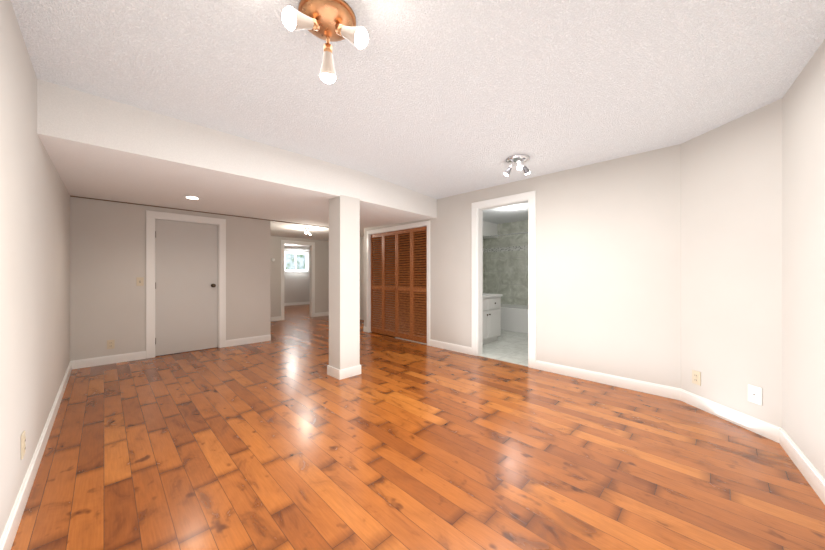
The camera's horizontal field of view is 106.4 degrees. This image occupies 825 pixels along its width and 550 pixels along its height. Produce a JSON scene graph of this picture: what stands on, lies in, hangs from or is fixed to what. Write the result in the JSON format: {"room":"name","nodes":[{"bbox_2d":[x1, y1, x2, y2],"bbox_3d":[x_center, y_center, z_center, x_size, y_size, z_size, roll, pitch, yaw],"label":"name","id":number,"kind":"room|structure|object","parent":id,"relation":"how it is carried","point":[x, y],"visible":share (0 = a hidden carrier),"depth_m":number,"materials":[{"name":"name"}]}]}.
{"room":"finished basement room","nodes":[
{"label":"finished basement room","id":0,"kind":"room"},
{"bbox_2d":[0,0,69,538],"bbox_3d":[-1.916,-0.028,1.421,0.120,2.355,6.720,0,0,-45],"label":"wall","id":1,"kind":"structure","parent":0,"point":[34,278],"depth_m":1.61,"materials":[{"name":"paint"}]},
{"bbox_2d":[21,431,25,458],"bbox_3d":[-1.947,0.850,1.546,0.010,0.115,0.072,0,0,-45],"label":"electrical outlet","id":2,"kind":"object","parent":1,"relation":"attached to","point":[23,444],"visible":1,"depth_m":1.53,"materials":[{"name":"beige plastic"}]},
{"bbox_2d":[0,361,71,549],"bbox_3d":[-1.897,1.097,1.497,0.014,0.105,6.400,0,0,-45],"label":"baseboard","id":3,"kind":"structure","parent":1,"relation":"attached to","point":[10,529],"depth_m":1.64,"materials":[{"name":"white wood"}]},
{"bbox_2d":[70,197,270,360],"bbox_3d":[-3.415,0.090,4.589,2.480,2.120,0.120,0,0,-45],"label":"wall","id":4,"kind":"structure","parent":0,"point":[107,263],"depth_m":4.10,"materials":[{"name":"paint"}]},
{"bbox_2d":[107,340,114,348],"bbox_3d":[-3.912,0.900,3.999,0.072,0.115,0.010,0,0,-45],"label":"outlet","id":5,"kind":"object","parent":4,"relation":"attached to","point":[110,344],"visible":1,"depth_m":4.00,"materials":[{"name":"beige plastic"}]},
{"bbox_2d":[136,277,143,285],"bbox_3d":[-3.707,0.090,4.198,0.072,0.115,0.019,0,0,-45],"label":"light switch","id":6,"kind":"object","parent":4,"relation":"attached to","point":[139,281],"visible":1,"depth_m":4.20,"materials":[{"name":"beige plastic"}]},
{"bbox_2d":[71,334,270,368],"bbox_3d":[-3.325,1.097,4.584,2.360,0.105,0.014,0,0,-45],"label":"baseboard","id":7,"kind":"structure","parent":4,"relation":"attached to","point":[96,361],"depth_m":4.09,"materials":[{"name":"white wood"}]},
{"bbox_2d":[146,210,225,358],"bbox_3d":[-3.372,0.130,4.633,0.966,2.040,0.156,0,0,-45],"label":"trim","id":8,"kind":"structure","parent":4,"relation":"attached to","point":[151,216],"depth_m":4.39,"materials":[{"name":"white wood"}]},
{"bbox_2d":[155,219,217,355],"bbox_3d":[-3.337,0.177,4.595,0.767,1.930,0.112,0,0,-45],"label":"door","id":9,"kind":"structure","parent":4,"relation":"in","point":[186,286],"depth_m":4.59,"materials":[{"name":"paint"}]},
{"bbox_2d":[70,196,328,227],"bbox_3d":[-2.732,-0.962,5.179,4.040,0.016,0.012,0,0,-45],"label":"trim","id":10,"kind":"structure","parent":4,"relation":"attached to","point":[189,210],"depth_m":4.54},
{"bbox_2d":[37,79,436,249],"bbox_3d":[-3.026,-1.097,7.290,6.610,0.455,8.650,0,0,-45],"label":"ceiling","id":11,"kind":"structure","parent":0,"point":[97,147],"depth_m":2.86,"materials":[{"name":"paint"}]},
{"bbox_2d":[184,196,200,199],"bbox_3d":[-2.609,-0.918,3.656,0.170,0.013,0.170,0,0,-45],"label":"recessed light","id":12,"kind":"object","parent":11,"relation":"in","point":[193,197],"visible":0.94,"depth_m":3.64,"materials":[{"name":"beige"}]},
{"bbox_2d":[284,249,309,302],"bbox_3d":[-5.098,0.090,11.250,3.940,2.120,0.120,0,0,-45],"label":"wall","id":13,"kind":"structure","parent":0,"point":[296,287],"depth_m":11.85,"materials":[{"name":"paint"}]},
{"bbox_2d":[284,252,306,270],"bbox_3d":[-4.492,-0.500,11.846,0.892,0.692,0.045,0,0,-45],"label":"window","id":14,"kind":"structure","parent":13,"relation":"in","point":[295,261],"depth_m":11.82,"materials":[{"name":"clear glass"}]},
{"bbox_2d":[284,251,308,272],"bbox_3d":[-4.493,-0.500,11.847,1.020,0.820,0.168,0,0,-45],"label":"trim","id":15,"kind":"structure","parent":13,"relation":"attached to","point":[307,271],"depth_m":11.91,"materials":[{"name":"white wood"}]},
{"bbox_2d":[284,301,309,305],"bbox_3d":[-5.051,1.097,11.203,3.700,0.105,0.014,0,0,-45],"label":"baseboard","id":16,"kind":"structure","parent":13,"relation":"attached to","point":[295,303],"depth_m":11.81,"materials":[{"name":"white wood"}]},
{"bbox_2d":[271,236,328,316],"bbox_3d":[-3.235,0.090,8.022,2.870,2.120,0.120,0,0,-45],"label":"wall","id":17,"kind":"structure","parent":0,"point":[321,275],"depth_m":8.50,"materials":[{"name":"paint"}]},
{"bbox_2d":[281,240,314,319],"bbox_3d":[-3.058,0.128,8.199,0.920,2.045,0.156,0,0,-45],"label":"trim","id":18,"kind":"structure","parent":17,"relation":"attached to","point":[312,277],"depth_m":8.42,"materials":[{"name":"white wood"}]},
{"bbox_2d":[271,312,328,320],"bbox_3d":[-3.188,1.097,7.975,2.630,0.105,0.014,0,0,-45],"label":"baseboard","id":19,"kind":"structure","parent":17,"relation":"attached to","point":[277,318],"depth_m":8.51,"materials":[{"name":"white wood"}]},
{"bbox_2d":[360,237,363,319],"bbox_3d":[-1.206,0.090,7.937,0.120,2.120,2.870,0,0,-45],"label":"wall","id":20,"kind":"structure","parent":0,"point":[361,278],"depth_m":7.93,"materials":[{"name":"paint"}]},
{"bbox_2d":[375,235,394,325],"bbox_3d":[-0.569,0.090,6.629,0.830,2.120,0.120,0,0,-45],"label":"louvered closet door","id":21,"kind":"structure","parent":0,"point":[386,270],"depth_m":6.58,"materials":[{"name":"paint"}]},
{"bbox_2d":[11,304,824,549],"bbox_3d":[-1.768,1.210,6.223,7.700,0.120,12.700,0,0,-45],"label":"floor","id":22,"kind":"structure","parent":0,"point":[281,440],"depth_m":1.89,"materials":[{"name":"brown wood"}]},
{"bbox_2d":[329,195,359,369],"bbox_3d":[-0.791,0.133,3.577,0.260,2.035,0.242,0,0,-45],"label":"column","id":23,"kind":"structure","parent":22,"relation":"on","point":[344,282],"depth_m":3.49,"materials":[{"name":"paint"}]},
{"bbox_2d":[327,365,360,379],"bbox_3d":[-0.792,1.097,3.578,0.288,0.105,0.268,0,0,-45],"label":"baseboard","id":24,"kind":"structure","parent":23,"relation":"attached to","point":[336,373],"depth_m":3.47,"materials":[{"name":"white wood"}]},
{"bbox_2d":[11,0,824,223],"bbox_3d":[1.093,-1.265,3.369,7.130,0.120,5.220,0,0,-45],"label":"ceiling","id":25,"kind":"structure","parent":0,"point":[437,99],"depth_m":1.84,"materials":[{"name":"white paint"}]},
{"bbox_2d":[282,0,367,83],"bbox_3d":[-0.404,-1.101,1.391,0.345,0.278,0.322,0,0,-45],"label":"spotlight main copper","id":26,"kind":"object","parent":25,"relation":"attached to","point":[328,21],"visible":1,"depth_m":1.38,"materials":[{"name":"brown metal"}]},
{"bbox_2d":[483,221,497,238],"bbox_3d":[1.188,-1.042,6.723,1.988,0.325,0.348,0,0,-45],"label":"bulkhead","id":27,"kind":"object","parent":25,"relation":"attached to","point":[490,229],"visible":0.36,"depth_m":7.08,"materials":[{"name":"white paint"}]},
{"bbox_2d":[504,154,529,175],"bbox_3d":[1.084,-1.130,3.211,0.262,0.163,0.259,0,0,-45],"label":"ceiling light","id":28,"kind":"object","parent":25,"relation":"attached to","point":[519,159],"visible":1,"depth_m":3.17,"materials":[{"name":"white"}]},
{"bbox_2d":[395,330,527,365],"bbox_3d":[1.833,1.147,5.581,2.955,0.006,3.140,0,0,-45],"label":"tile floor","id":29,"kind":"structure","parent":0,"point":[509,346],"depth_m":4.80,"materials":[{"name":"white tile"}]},
{"bbox_2d":[483,293,502,343],"bbox_3d":[1.065,0.675,5.228,0.930,0.949,0.542,0,0,-45],"label":"bathroom vanity","id":30,"kind":"object","parent":29,"relation":"on","point":[491,317],"visible":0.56,"depth_m":5.15,"materials":[{"name":"white wood"}]},
{"bbox_2d":[501,304,527,333],"bbox_3d":[2.051,0.910,6.725,0.750,0.480,1.550,0,0,-45],"label":"bathtub","id":31,"kind":"object","parent":29,"relation":"on","point":[514,318],"visible":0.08,"depth_m":6.21,"materials":[{"name":"ceramic"}]},
{"bbox_2d":[364,144,680,388],"bbox_3d":[0.838,-0.028,4.550,0.120,2.355,5.050,0,0,-45],"label":"wall","id":32,"kind":"structure","parent":0,"point":[608,266],"depth_m":3.32,"materials":[{"name":"paint"}]},
{"bbox_2d":[367,220,429,345],"bbox_3d":[-0.269,0.133,5.657,0.156,2.035,1.700,0,0,-45],"label":"trim","id":33,"kind":"structure","parent":32,"relation":"attached to","point":[402,227],"depth_m":5.62,"materials":[{"name":"white wood"}]},
{"bbox_2d":[472,191,535,368],"bbox_3d":[1.230,0.058,4.158,0.156,2.185,0.930,0,0,-45],"label":"trim","id":34,"kind":"structure","parent":32,"relation":"attached to","point":[479,207],"depth_m":4.21,"materials":[{"name":"white wood"}]},
{"bbox_2d":[363,326,679,399],"bbox_3d":[0.734,1.097,4.559,0.014,0.105,4.890,0,0,-45],"label":"baseboard","id":35,"kind":"structure","parent":32,"relation":"attached to","point":[646,387],"depth_m":3.30,"materials":[{"name":"white wood"}]},
{"bbox_2d":[681,99,781,427],"bbox_3d":[2.554,-0.028,2.474,0.120,2.355,0.734,0,0,-4],"label":"wall","id":36,"kind":"structure","parent":0,"point":[731,260],"depth_m":2.39,"materials":[{"name":"paint"}]},
{"bbox_2d":[692,370,700,385],"bbox_3d":[2.472,0.895,2.689,0.010,0.115,0.072,0,0,-4],"label":"electrical outlet","id":37,"kind":"object","parent":36,"relation":"attached to","point":[696,377],"visible":1,"depth_m":2.68,"materials":[{"name":"beige plastic"}]},
{"bbox_2d":[680,389,779,442],"bbox_3d":[2.487,1.097,2.469,0.014,0.105,0.734,0,0,-4],"label":"baseboard","id":38,"kind":"structure","parent":36,"relation":"attached to","point":[756,425],"depth_m":2.39,"materials":[{"name":"white wood"}]},
{"bbox_2d":[748,384,761,405],"bbox_3d":[2.506,0.875,2.257,0.060,0.125,0.068,0,0,-45],"label":"outlet","id":39,"kind":"object","parent":36,"relation":"attached to","point":[754,394],"visible":1,"depth_m":2.25,"materials":[{"name":"white plastic"}]},
{"bbox_2d":[782,39,824,478],"bbox_3d":[1.409,-0.028,0.593,0.120,2.355,3.750,0,0,38],"label":"wall","id":40,"kind":"structure","parent":0,"point":[803,263],"depth_m":1.78,"materials":[{"name":"paint"}]},
{"bbox_2d":[779,428,824,504],"bbox_3d":[1.387,1.097,0.674,0.014,0.105,3.650,0,0,38],"label":"baseboard","id":41,"kind":"structure","parent":40,"relation":"attached to","point":[814,478],"depth_m":1.76,"materials":[{"name":"white wood"}]},
{"bbox_3d":[2.835,-0.028,6.583,0.120,2.355,3.140,0,0,-45],"label":"wall","id":42,"kind":"structure","parent":0,"visible":0},
{"bbox_2d":[485,220,527,304],"bbox_3d":[2.789,-0.028,6.537,0.012,2.355,2.900,0,0,-45],"label":"wall tiles","id":43,"kind":"structure","parent":42,"relation":"attached to","point":[506,266],"depth_m":7.09,"materials":[{"name":"tile"}]},
{"bbox_3d":[1.061,-0.028,6.944,2.120,2.355,0.120,0,0,-45],"label":"wall","id":44,"kind":"structure","parent":0,"visible":0},
{"bbox_2d":[483,239,484,292],"bbox_3d":[1.061,-0.028,6.851,1.988,2.355,0.012,0,0,-45],"label":"wall tiles","id":45,"kind":"structure","parent":44,"relation":"attached to","point":[483,265],"depth_m":7.53,"materials":[{"name":"grey tile"}]},
{"bbox_3d":[2.938,-0.028,4.550,2.850,2.355,0.120,0,0,-45],"label":"wall","id":46,"kind":"structure","parent":0,"visible":0},
{"bbox_2d":[483,232,527,237],"bbox_3d":[2.281,-0.830,6.020,0.060,0.060,2.884,0,0,-45],"label":"curtain rod","id":47,"kind":"object","parent":46,"relation":"attached to","point":[505,234],"depth_m":6.38,"materials":[{"name":"silver metal"}]},
{"bbox_3d":[0.258,-0.028,6.177,0.100,2.355,1.690,0,0,-45],"label":"wall","id":48,"kind":"structure","parent":0,"visible":0},
{"bbox_2d":[371,226,426,342],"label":"louvered closet door","id":49,"kind":"structure","parent":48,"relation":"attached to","point":[414,267],"depth_m":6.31,"materials":[{"name":"brown wood"}]}
]}

